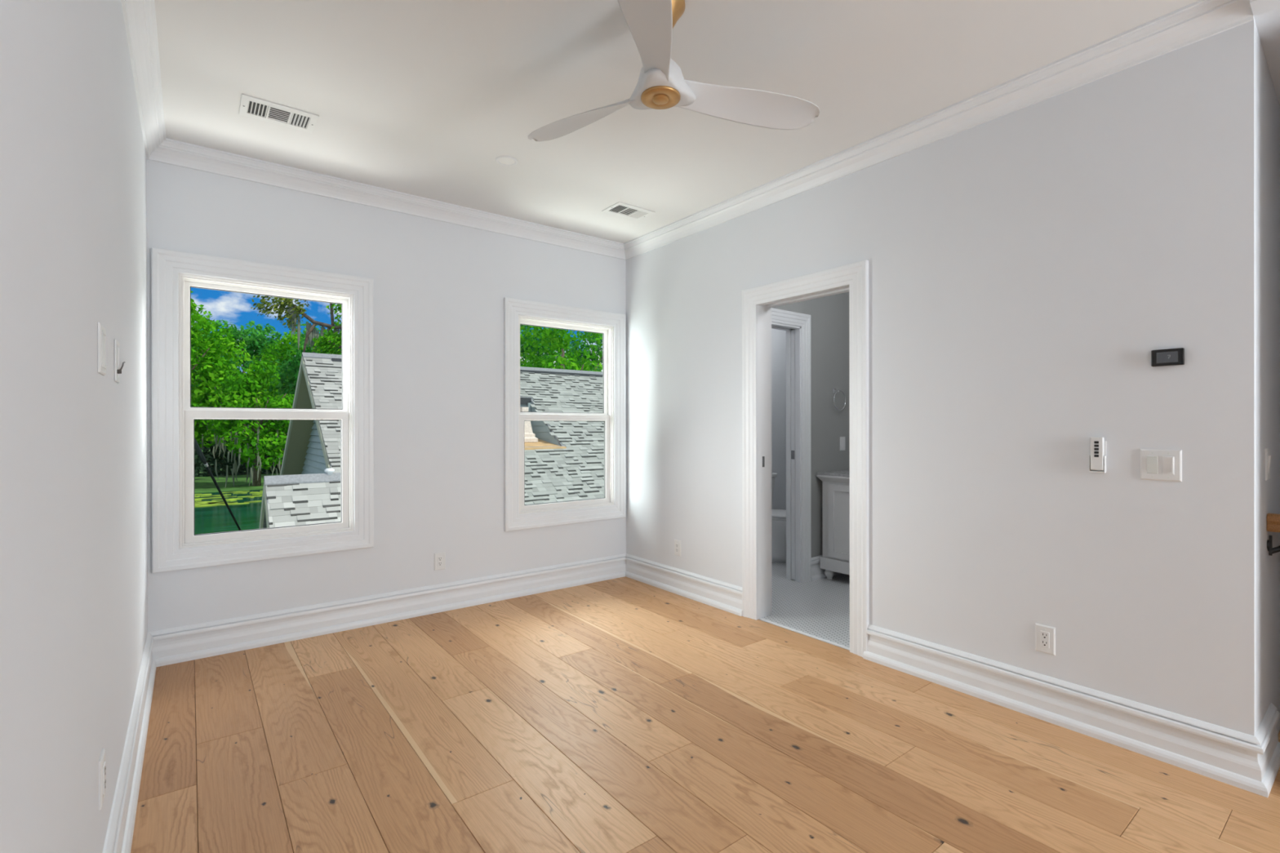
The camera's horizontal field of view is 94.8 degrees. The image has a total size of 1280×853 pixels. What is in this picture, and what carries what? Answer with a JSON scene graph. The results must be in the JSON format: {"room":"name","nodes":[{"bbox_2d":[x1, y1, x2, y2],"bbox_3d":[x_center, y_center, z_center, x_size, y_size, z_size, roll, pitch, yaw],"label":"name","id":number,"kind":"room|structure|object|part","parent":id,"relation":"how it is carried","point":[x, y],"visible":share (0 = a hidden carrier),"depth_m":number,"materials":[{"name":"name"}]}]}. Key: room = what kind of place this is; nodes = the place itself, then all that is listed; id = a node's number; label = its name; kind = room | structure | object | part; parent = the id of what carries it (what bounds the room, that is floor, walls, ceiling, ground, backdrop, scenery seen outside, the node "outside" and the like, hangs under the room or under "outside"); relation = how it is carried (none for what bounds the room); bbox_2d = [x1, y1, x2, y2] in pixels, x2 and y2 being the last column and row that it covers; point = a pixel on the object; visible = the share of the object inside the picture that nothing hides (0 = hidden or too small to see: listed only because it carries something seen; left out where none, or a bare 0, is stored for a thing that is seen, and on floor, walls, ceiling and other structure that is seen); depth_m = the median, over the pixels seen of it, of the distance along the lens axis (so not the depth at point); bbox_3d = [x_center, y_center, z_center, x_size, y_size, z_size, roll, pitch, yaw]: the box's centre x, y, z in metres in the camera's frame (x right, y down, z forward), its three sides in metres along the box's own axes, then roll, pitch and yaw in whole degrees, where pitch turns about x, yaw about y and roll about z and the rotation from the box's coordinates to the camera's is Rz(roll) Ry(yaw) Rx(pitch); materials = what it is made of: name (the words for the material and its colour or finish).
{"room":"empty bedroom","nodes":[
{"label":"empty bedroom","id":0,"kind":"room"},
{"bbox_2d":[0,0,147,852],"bbox_3d":[-0.632,-0.122,0.403,0.160,3.355,6.928,0,0,-37],"label":"wall","id":1,"kind":"structure","parent":0,"point":[73,453],"depth_m":1.08,"materials":[{"name":"paint"}]},
{"bbox_2d":[97,322,106,375],"bbox_3d":[-1.343,-0.192,1.472,0.008,0.122,0.118,0,0,-37],"label":"blank plate","id":2,"kind":"object","parent":1,"relation":"attached to","point":[101,331],"visible":1,"depth_m":1.44,"materials":[{"name":"white plastic"}]},
{"bbox_2d":[98,748,106,810],"bbox_3d":[-1.329,0.870,1.457,0.009,0.118,0.074,0,0,-37],"label":"wall outlet","id":3,"kind":"object","parent":1,"relation":"attached to","point":[102,763],"visible":1,"depth_m":1.44,"materials":[{"name":"white plastic"}]},
{"bbox_2d":[102,761,106,794],"bbox_3d":[-1.327,0.870,1.459,0.004,0.067,0.033,0,0,-37],"label":"receptacle","id":4,"kind":"object","parent":3,"relation":"attached to","point":[104,762],"depth_m":1.45,"materials":[{"name":"grey plastic"}]},
{"bbox_2d":[114,338,125,382],"bbox_3d":[-1.608,-0.197,1.823,0.014,0.124,0.210,0,0,-37],"label":"bracket","id":5,"kind":"object","parent":1,"relation":"attached to","point":[117,371],"visible":1,"depth_m":1.78,"materials":[{"name":"white plastic"}]},
{"bbox_3d":[-1.578,-0.197,1.777,0.005,0.124,0.100,0,0,-37],"label":"bracket frame","id":6,"kind":"part","parent":5,"relation":"part of","materials":[{"name":"white plastic"}]},
{"bbox_2d":[102,631,156,852],"bbox_3d":[-0.552,1.164,0.464,0.036,0.182,6.608,0,0,-37],"label":"baseboard","id":7,"kind":"structure","parent":1,"relation":"attached to","point":[120,830],"depth_m":1.99,"materials":[{"name":"paint"}]},
{"bbox_2d":[120,0,165,159],"bbox_3d":[-0.538,-1.448,0.475,0.081,0.104,6.608,0,0,-37],"label":"trim","id":8,"kind":"structure","parent":1,"relation":"attached to","point":[140,15],"depth_m":2.36,"materials":[{"name":"paint"}]},
{"bbox_2d":[146,159,786,631],"bbox_3d":[-0.167,-0.128,4.976,6.452,3.355,0.094,0,0,-37],"label":"wall","id":9,"kind":"structure","parent":0,"point":[440,288],"depth_m":3.89,"materials":[{"name":"paint"}]},
{"bbox_2d":[151,247,373,573],"bbox_3d":[-2.151,-0.085,3.444,1.082,1.700,0.119,0,0,-37],"label":"window","id":10,"kind":"structure","parent":9,"relation":"in","point":[175,545],"depth_m":3.32,"materials":[{"name":"paint"}]},
{"bbox_3d":[-2.176,-0.427,3.476,0.832,0.764,0.028,0,0,-37],"label":"sash","id":11,"kind":"part","parent":10,"relation":"part of","materials":[{"name":"white plastic"}]},
{"bbox_3d":[-2.157,-0.085,3.452,0.860,1.478,0.098,0,0,-37],"label":"frame","id":12,"kind":"part","parent":10,"relation":"part of","materials":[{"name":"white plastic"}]},
{"bbox_3d":[-2.151,0.276,3.446,0.818,0.733,0.028,0,0,-37],"label":"sash","id":13,"kind":"part","parent":10,"relation":"part of","materials":[{"name":"white plastic"}]},
{"bbox_2d":[147,137,625,259],"bbox_3d":[-1.324,-1.450,3.982,3.092,0.104,0.081,0,0,-37],"label":"trim","id":14,"kind":"structure","parent":9,"relation":"attached to","point":[172,152],"depth_m":3.67,"materials":[{"name":"paint"}]},
{"bbox_2d":[148,553,626,666],"bbox_3d":[-1.334,1.162,4.003,3.092,0.182,0.036,0,0,-37],"label":"baseboard","id":15,"kind":"structure","parent":9,"relation":"attached to","point":[180,644],"depth_m":3.69,"materials":[{"name":"paint"}]},
{"bbox_2d":[434,551,445,570],"bbox_3d":[-1.359,0.916,4.000,0.074,0.118,0.009,0,0,-37],"label":"wall outlet","id":16,"kind":"object","parent":9,"relation":"attached to","point":[439,557],"visible":1,"depth_m":4.00,"materials":[{"name":"white plastic"}]},
{"bbox_2d":[437,555,442,566],"bbox_3d":[-1.358,0.916,3.998,0.033,0.067,0.004,0,0,-37],"label":"receptacle","id":17,"kind":"object","parent":16,"relation":"attached to","point":[439,557],"depth_m":4.00,"materials":[{"name":"grey plastic"}]},
{"bbox_2d":[503,297,626,531],"bbox_3d":[-0.581,-0.088,4.643,1.082,1.700,0.119,0,0,-37],"label":"window","id":18,"kind":"structure","parent":9,"relation":"in","point":[518,515],"depth_m":4.59,"materials":[{"name":"paint"}]},
{"bbox_3d":[-0.607,-0.431,4.675,0.832,0.764,0.028,0,0,-37],"label":"sash","id":19,"kind":"part","parent":18,"relation":"part of","materials":[{"name":"white plastic"}]},
{"bbox_3d":[-0.582,0.272,4.645,0.818,0.733,0.028,0,0,-37],"label":"sash","id":20,"kind":"part","parent":18,"relation":"part of","materials":[{"name":"white plastic"}]},
{"bbox_3d":[-0.588,-0.088,4.652,0.860,1.478,0.098,0,0,-37],"label":"frame","id":21,"kind":"part","parent":18,"relation":"part of","materials":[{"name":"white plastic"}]},
{"bbox_2d":[154,0,1199,243],"bbox_3d":[1.866,-1.580,2.312,6.452,0.150,6.928,0,0,-37],"label":"ceiling","id":22,"kind":"structure","parent":0,"point":[420,98],"depth_m":2.54,"materials":[{"name":"paint"}]},
{"bbox_2d":[238,93,319,133],"bbox_3d":[-1.734,-1.496,2.829,0.310,0.008,0.210,0,0,-37],"label":"ceiling vent","id":23,"kind":"object","parent":22,"relation":"in","point":[252,107],"visible":1,"depth_m":2.82,"materials":[{"name":"white metal"}]},
{"bbox_2d":[495,155,518,166],"bbox_3d":[-0.753,-1.498,3.327,0.124,0.008,0.124,0,0,-37],"label":"recessed light","id":24,"kind":"object","parent":22,"relation":"in","point":[507,161],"visible":1,"depth_m":3.32,"materials":[{"name":"white plastic"}]},
{"bbox_2d":[601,201,655,220],"bbox_3d":[-0.080,-1.500,4.112,0.310,0.008,0.210,0,0,-37],"label":"ceiling vent","id":25,"kind":"object","parent":22,"relation":"in","point":[620,209],"visible":1,"depth_m":4.11,"materials":[{"name":"grey metal"}]},
{"bbox_2d":[527,0,820,141],"bbox_3d":[0.076,-1.325,2.191,1.144,0.355,1.122,0,0,-37],"label":"ceiling fan","id":26,"kind":"object","parent":22,"relation":"hanging from","point":[661,84],"visible":1,"depth_m":2.12,"materials":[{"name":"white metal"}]},
{"bbox_3d":[-0.212,-1.198,2.297,0.615,0.062,0.164,0,0,38],"label":"blade","id":27,"kind":"part","parent":26,"relation":"part of","materials":[{"name":"white plastic"}]},
{"bbox_3d":[0.021,-1.198,1.730,0.164,0.062,0.615,0,0,10],"label":"blade","id":28,"kind":"part","parent":26,"relation":"part of","materials":[{"name":"white plastic"}]},
{"bbox_3d":[0.404,-1.199,2.216,0.615,0.062,0.164,0,0,-21],"label":"blade","id":29,"kind":"part","parent":26,"relation":"part of","materials":[{"name":"white plastic"}]},
{"bbox_2d":[130,561,1279,852],"bbox_3d":[1.921,1.273,2.354,6.324,0.054,6.608,0,0,-37],"label":"floor","id":30,"kind":"structure","parent":0,"point":[624,714],"depth_m":2.26,"materials":[{"name":"brown wood"}]},
{"bbox_2d":[771,472,786,563],"bbox_3d":[1.255,0.851,5.541,0.470,0.785,0.720,0,0,-37],"label":"toilet","id":31,"kind":"object","parent":30,"relation":"on","point":[778,516],"visible":0.15,"depth_m":5.37,"materials":[{"name":"white ceramic"}]},
{"bbox_3d":[1.102,0.681,5.739,0.444,0.365,0.199,0,0,-37],"label":"tank","id":32,"kind":"part","parent":31,"relation":"part of","materials":[{"name":"white ceramic"}]},
{"bbox_3d":[1.102,0.477,5.739,0.470,0.038,0.220,0,0,-37],"label":"tank lid","id":33,"kind":"part","parent":31,"relation":"part of","materials":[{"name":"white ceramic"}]},
{"bbox_3d":[1.321,0.832,5.453,0.384,0.017,0.500,0,0,-37],"label":"seat","id":34,"kind":"part","parent":31,"relation":"part of","materials":[{"name":"white plastic"}]},
{"bbox_3d":[1.321,0.808,5.454,0.380,0.022,0.498,0,0,-37],"label":"lid","id":35,"kind":"part","parent":31,"relation":"part of","materials":[{"name":"white plastic"}]},
{"bbox_3d":[1.294,1.043,5.489,0.370,0.400,0.570,0,0,-37],"label":"bowl","id":36,"kind":"part","parent":31,"relation":"part of","materials":[{"name":"white ceramic"}]},
{"bbox_2d":[816,470,849,579],"bbox_3d":[1.977,0.809,4.585,0.602,0.868,1.015,0,0,-37],"label":"vanity cabinet","id":37,"kind":"object","parent":30,"relation":"on","point":[835,557],"visible":0.23,"depth_m":4.70,"materials":[{"name":"white paint"}]},
{"bbox_3d":[1.979,0.421,4.584,0.580,0.052,1.010,0,0,-37],"label":"cornice","id":38,"kind":"part","parent":37,"relation":"part of","materials":[{"name":"white paint"}]},
{"bbox_2d":[817,470,849,477],"bbox_3d":[1.984,0.385,4.597,0.575,0.020,1.005,0,0,-37],"label":"countertop","id":39,"kind":"structure","parent":37,"relation":"on","point":[842,473],"depth_m":4.75,"materials":[{"name":"grey stone"}]},
{"bbox_3d":[1.640,0.755,4.595,0.016,0.585,0.390,0,0,-37],"label":"door","id":40,"kind":"part","parent":37,"relation":"part of","materials":[{"name":"white paint"}]},
{"bbox_2d":[773,291,849,580],"bbox_3d":[1.598,-0.130,5.027,2.554,2.755,0.130,0,0,-37],"label":"wall","id":41,"kind":"structure","parent":0,"point":[829,315],"depth_m":4.91,"materials":[{"name":"grey paint"}]},
{"bbox_2d":[771,307,811,582],"bbox_3d":[1.141,0.175,4.663,1.280,2.147,0.160,0,0,-37],"label":"door frame","id":42,"kind":"structure","parent":41,"relation":"in","point":[798,469],"depth_m":4.72,"materials":[{"name":"paint"}]},
{"bbox_3d":[1.233,0.228,4.751,0.002,0.070,0.031,0,0,-37],"label":"edge pull","id":43,"kind":"part","parent":42,"relation":"part of","materials":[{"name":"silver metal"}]},
{"bbox_3d":[1.438,0.229,4.907,0.512,2.013,0.035,0,0,-37],"label":"panel","id":44,"kind":"part","parent":42,"relation":"part of","materials":[{"name":"paint"}]},
{"bbox_2d":[811,555,841,581],"bbox_3d":[1.648,1.156,4.960,0.680,0.182,0.036,0,0,-37],"label":"baseboard","id":45,"kind":"structure","parent":41,"relation":"attached to","point":[817,573],"depth_m":4.80,"materials":[{"name":"paint"}]},
{"bbox_2d":[832,388,845,410],"bbox_3d":[1.671,-0.226,4.969,0.174,0.187,0.050,0,0,-37],"label":"towel ring","id":46,"kind":"object","parent":41,"relation":"attached to","point":[835,391],"visible":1,"depth_m":4.96,"materials":[{"name":"silver metal"}]},
{"bbox_2d":[840,436,844,450],"bbox_3d":[1.739,0.147,5.047,0.074,0.118,0.009,0,0,-37],"label":"light switch","id":47,"kind":"object","parent":41,"relation":"attached to","point":[842,438],"visible":1,"depth_m":5.04,"materials":[{"name":"white plastic"}]},
{"bbox_2d":[626,7,1279,736],"bbox_3d":[1.989,0.022,2.306,0.130,3.055,6.768,0,0,-37],"label":"wall","id":48,"kind":"structure","parent":0,"point":[1028,266],"depth_m":2.54,"materials":[{"name":"paint"}]},
{"bbox_2d":[674,539,680,556],"bbox_3d":[0.281,0.913,4.429,0.009,0.118,0.074,0,0,-37],"label":"wall outlet","id":49,"kind":"object","parent":48,"relation":"attached to","point":[677,543],"visible":1,"depth_m":4.42,"materials":[{"name":"white plastic"}]},
{"bbox_2d":[675,543,678,552],"bbox_3d":[0.279,0.913,4.427,0.004,0.067,0.033,0,0,-37],"label":"receptacle","id":50,"kind":"object","parent":49,"relation":"attached to","point":[677,544],"depth_m":4.42,"materials":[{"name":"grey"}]},
{"bbox_2d":[759,617,849,650],"bbox_3d":[0.987,1.257,3.557,0.016,0.026,0.677,0,0,-37],"label":"trim","id":51,"kind":"structure","parent":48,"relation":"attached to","point":[760,619],"depth_m":3.53,"materials":[{"name":"paint"}]},
{"bbox_2d":[742,259,869,657],"bbox_3d":[1.016,0.176,3.579,0.181,2.147,0.899,0,0,-37],"label":"door frame","id":52,"kind":"structure","parent":48,"relation":"in","point":[757,302],"depth_m":3.74,"materials":[{"name":"paint"}]},
{"bbox_3d":[0.805,0.230,3.842,0.021,0.070,0.003,0,0,-37],"label":"strike plate","id":53,"kind":"part","parent":52,"relation":"part of","materials":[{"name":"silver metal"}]},
{"bbox_3d":[1.078,0.176,3.626,0.026,2.147,0.899,0,0,-37],"label":"casing","id":54,"kind":"part","parent":52,"relation":"part of","materials":[{"name":"paint"}]},
{"bbox_2d":[623,0,1253,259],"bbox_3d":[0.966,-1.453,3.466,0.081,0.104,3.681,0,0,-37],"label":"trim","id":55,"kind":"structure","parent":48,"relation":"attached to","point":[1200,20],"depth_m":2.65,"materials":[{"name":"paint"}]},
{"bbox_2d":[625,553,1267,797],"bbox_3d":[0.998,1.159,3.469,0.036,0.182,3.717,0,0,-37],"label":"baseboard","id":56,"kind":"structure","parent":48,"relation":"attached to","point":[1225,755],"depth_m":2.49,"materials":[{"name":"paint"}]},
{"bbox_2d":[1035,622,1055,655],"bbox_3d":[1.736,0.913,2.524,0.009,0.118,0.074,0,0,-37],"label":"wall outlet","id":57,"kind":"object","parent":48,"relation":"attached to","point":[1045,636],"visible":1,"depth_m":2.52,"materials":[{"name":"white plastic"}]},
{"bbox_2d":[1040,631,1048,648],"bbox_3d":[1.735,0.913,2.523,0.004,0.067,0.033,0,0,-37],"label":"receptacle","id":58,"kind":"object","parent":57,"relation":"attached to","point":[1044,635],"depth_m":2.52,"materials":[{"name":"white plastic"}]},
{"bbox_2d":[1088,440,1106,473],"bbox_3d":[1.844,0.122,2.372,0.020,0.128,0.052,0,0,-37],"label":"cradle","id":59,"kind":"object","parent":48,"relation":"attached to","point":[1090,469],"visible":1,"depth_m":2.36,"materials":[{"name":"white plastic"}]},
{"bbox_2d":[1090,436,1104,470],"bbox_3d":[1.840,0.109,2.369,0.021,0.132,0.042,0,0,-37],"label":"remote control","id":60,"kind":"object","parent":59,"relation":"in","point":[1097,444],"visible":1,"depth_m":2.36,"materials":[{"name":"white plastic"}]},
{"bbox_2d":[1140,448,1182,481],"bbox_3d":[1.964,0.146,2.222,0.012,0.118,0.120,0,0,-37],"label":"light switch","id":61,"kind":"object","parent":48,"relation":"attached to","point":[1156,464],"visible":1,"depth_m":2.22,"materials":[{"name":"white plastic"}]},
{"bbox_2d":[1151,347,1184,366],"bbox_3d":[1.973,-0.258,2.201,0.022,0.062,0.092,0,0,-37],"label":"thermostat","id":62,"kind":"object","parent":48,"relation":"attached to","point":[1170,357],"visible":1,"depth_m":2.19,"materials":[{"name":"black plastic"}]},
{"bbox_2d":[1259,38,1279,732],"bbox_3d":[2.809,0.821,2.622,1.554,4.655,0.100,0,0,-37],"label":"wall","id":63,"kind":"structure","parent":0,"point":[1269,108],"depth_m":2.26,"materials":[{"name":"paint"}]},
{"bbox_2d":[1254,702,1279,797],"bbox_3d":[2.275,1.158,2.128,0.436,0.182,0.036,0,0,-37],"label":"baseboard","id":64,"kind":"structure","parent":63,"relation":"attached to","point":[1267,734],"depth_m":2.11,"materials":[{"name":"paint"}]},
{"bbox_2d":[1265,448,1271,480],"bbox_3d":[2.352,0.141,2.201,0.074,0.118,0.012,0,0,-37],"label":"light switch","id":65,"kind":"object","parent":63,"relation":"attached to","point":[1268,457],"visible":1,"depth_m":2.19,"materials":[{"name":"white plastic"}]},
{"bbox_2d":[1266,512,1279,555],"bbox_3d":[2.848,0.599,2.530,1.208,0.548,0.095,0,0,-37],"label":"handrail","id":66,"kind":"object","parent":63,"relation":"attached to","point":[1273,519],"visible":1,"depth_m":2.19,"materials":[{"name":"brown wood"}]},
{"bbox_3d":[2.849,0.599,2.529,1.208,0.548,0.093,0,0,-37],"label":"rail","id":67,"kind":"part","parent":66,"relation":"part of","materials":[{"name":"brown wood"}]},
{"label":"outside","id":68,"kind":"structure","parent":0,"visible":0},
{"bbox_2d":[194,448,279,493],"bbox_3d":[-38.241,4.632,74.741,210.000,0.300,154.792,0,0,-37],"label":"ground","id":69,"kind":"structure","parent":68,"point":[205,484],"depth_m":46.39,"materials":[{"name":"green plant"}]},
{"bbox_2d":[191,328,247,450],"bbox_3d":[-45.611,-3.064,57.580,12.245,13.569,9.284,0,0,-35],"label":"tree","id":70,"kind":"object","parent":69,"relation":"on","point":[238,368],"visible":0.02,"depth_m":58.95,"materials":[{"name":"green plant"}]},
{"bbox_2d":[191,290,252,457],"bbox_3d":[-37.771,-3.350,46.499,12.209,15.740,9.190,0,0,-37],"label":"tree","id":71,"kind":"object","parent":69,"relation":"on","point":[209,377],"visible":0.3,"depth_m":47.52,"materials":[{"name":"green plant"}]},
{"bbox_2d":[191,319,290,439],"bbox_3d":[-48.349,-4.104,71.520,16.021,17.232,12.437,0,0,-35],"label":"tree","id":72,"kind":"object","parent":69,"relation":"on","point":[254,343],"visible":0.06,"depth_m":70.69,"materials":[{"name":"green plant"}]},
{"bbox_2d":[194,426,288,476],"bbox_3d":[-35.761,1.606,56.680,40.404,6.229,2.727,0,0,-37],"label":"undergrowth","id":73,"kind":"object","parent":69,"relation":"on","point":[221,464],"visible":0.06,"depth_m":53.87,"materials":[{"name":"green plant"}]},
{"bbox_2d":[204,360,294,486],"bbox_3d":[-29.015,-0.079,44.601,6.440,9.833,5.408,0,0,-37],"label":"tree","id":74,"kind":"object","parent":69,"relation":"on","point":[260,441],"visible":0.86,"depth_m":43.60,"materials":[{"name":"green plant"}]},
{"bbox_2d":[248,321,321,428],"bbox_3d":[-36.542,-3.823,65.427,11.069,15.842,9.811,0,0,-4],"label":"tree","id":75,"kind":"object","parent":69,"relation":"on","point":[285,341],"visible":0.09,"depth_m":62.43,"materials":[{"name":"green plant"}]},
{"bbox_2d":[250,294,342,355],"bbox_3d":[-11.443,-0.924,22.556,5.872,10.868,1.840,0,0,-29],"label":"tree","id":76,"kind":"object","parent":69,"relation":"on","point":[328,344],"visible":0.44,"depth_m":21.95,"materials":[{"name":"green plant"}]},
{"bbox_2d":[262,327,342,457],"bbox_3d":[-27.992,-2.287,54.826,12.245,13.569,9.284,0,0,-37],"label":"tree","id":77,"kind":"object","parent":69,"relation":"on","point":[294,368],"visible":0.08,"depth_m":51.85,"materials":[{"name":"green plant"}]},
{"bbox_2d":[258,352,604,528],"bbox_3d":[-2.615,1.429,16.504,14.115,6.125,12.800,0,0,-37],"label":"neighbor house","id":78,"kind":"structure","parent":69,"relation":"on","point":[564,460],"depth_m":12.97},
{"bbox_2d":[324,467,334,475],"bbox_3d":[-4.986,0.744,9.456,0.150,0.145,0.150,0,0,-37],"label":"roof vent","id":79,"kind":"object","parent":78,"relation":"attached to","point":[330,471],"depth_m":9.41,"materials":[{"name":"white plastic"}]},
{"bbox_2d":[331,358,602,377],"bbox_3d":[-1.884,-1.476,16.877,12.489,0.102,0.085,0,0,-37],"label":"vent","id":80,"kind":"object","parent":78,"relation":"attached to","point":[522,371],"depth_m":16.47,"materials":[{"name":"grey"}]},
{"bbox_3d":[-2.794,-0.175,14.794,0.070,0.837,0.100,0,0,-37],"label":"corner trim","id":81,"kind":"part","parent":78,"relation":"part of","materials":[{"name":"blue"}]},
{"bbox_2d":[520,324,569,368],"bbox_3d":[-7.741,-2.123,35.798,7.321,13.225,6.846,0,0,-37],"label":"tree","id":82,"kind":"object","parent":69,"relation":"on","point":[525,326],"visible":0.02,"depth_m":34.72,"materials":[{"name":"green plant"}]},
{"bbox_2d":[520,324,602,372],"bbox_3d":[-3.746,-0.820,30.640,6.815,10.621,6.621,0,0,-37],"label":"tree","id":83,"kind":"object","parent":69,"relation":"on","point":[538,362],"visible":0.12,"depth_m":29.91,"materials":[{"name":"green plant"}]},
{"bbox_2d":[554,332,602,371],"bbox_3d":[-2.470,-2.136,40.111,7.321,13.225,6.846,0,0,-35],"label":"tree","id":84,"kind":"object","parent":69,"relation":"on","point":[586,346],"visible":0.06,"depth_m":39.73,"materials":[{"name":"green plant"}]},
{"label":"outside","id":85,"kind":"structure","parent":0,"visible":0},
{"bbox_2d":[194,489,262,534],"bbox_3d":[-16.061,4.658,29.259,110.000,0.280,34.000,0,0,-37],"label":"pond","id":86,"kind":"structure","parent":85,"point":[215,518],"depth_m":30.22,"materials":[{"name":"liquid"}]},
{"bbox_2d":[194,490,262,506],"bbox_3d":[-25.858,4.503,37.456,9.457,0.040,7.987,0,0,-37],"label":"algae","id":87,"kind":"object","parent":86,"relation":"on","point":[197,504],"visible":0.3,"depth_m":35.95,"materials":[{"name":"green plant"}]},
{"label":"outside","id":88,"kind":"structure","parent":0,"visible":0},
{"bbox_2d":[520,328,581,368],"bbox_3d":[-7.248,-2.430,45.311,6.815,10.621,6.621,0,0,-35],"label":"tree","id":89,"kind":"object","parent":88,"point":[569,348],"visible":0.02,"depth_m":45.58,"materials":[{"name":"green plant"}]},
{"bbox_3d":[3.039,0.821,2.403,1.654,4.655,0.727,0,0,-37],"label":"wall","id":90,"kind":"structure","parent":0,"visible":0},
{"bbox_2d":[1249,0,1279,106],"bbox_3d":[2.911,-1.342,2.305,1.770,0.330,0.527,0,0,-37],"label":"trim","id":91,"kind":"structure","parent":90,"relation":"attached to","point":[1268,24],"depth_m":2.08,"materials":[{"name":"paint"}]},
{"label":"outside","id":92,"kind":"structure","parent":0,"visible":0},
{"bbox_2d":[194,437,241,530],"bbox_3d":[-5.535,1.238,8.018,0.042,3.546,11.060,0,0,-30],"label":"power cable","id":93,"kind":"object","parent":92,"point":[197,447],"visible":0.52,"depth_m":5.89,"materials":[{"name":"black plastic"}]}
]}

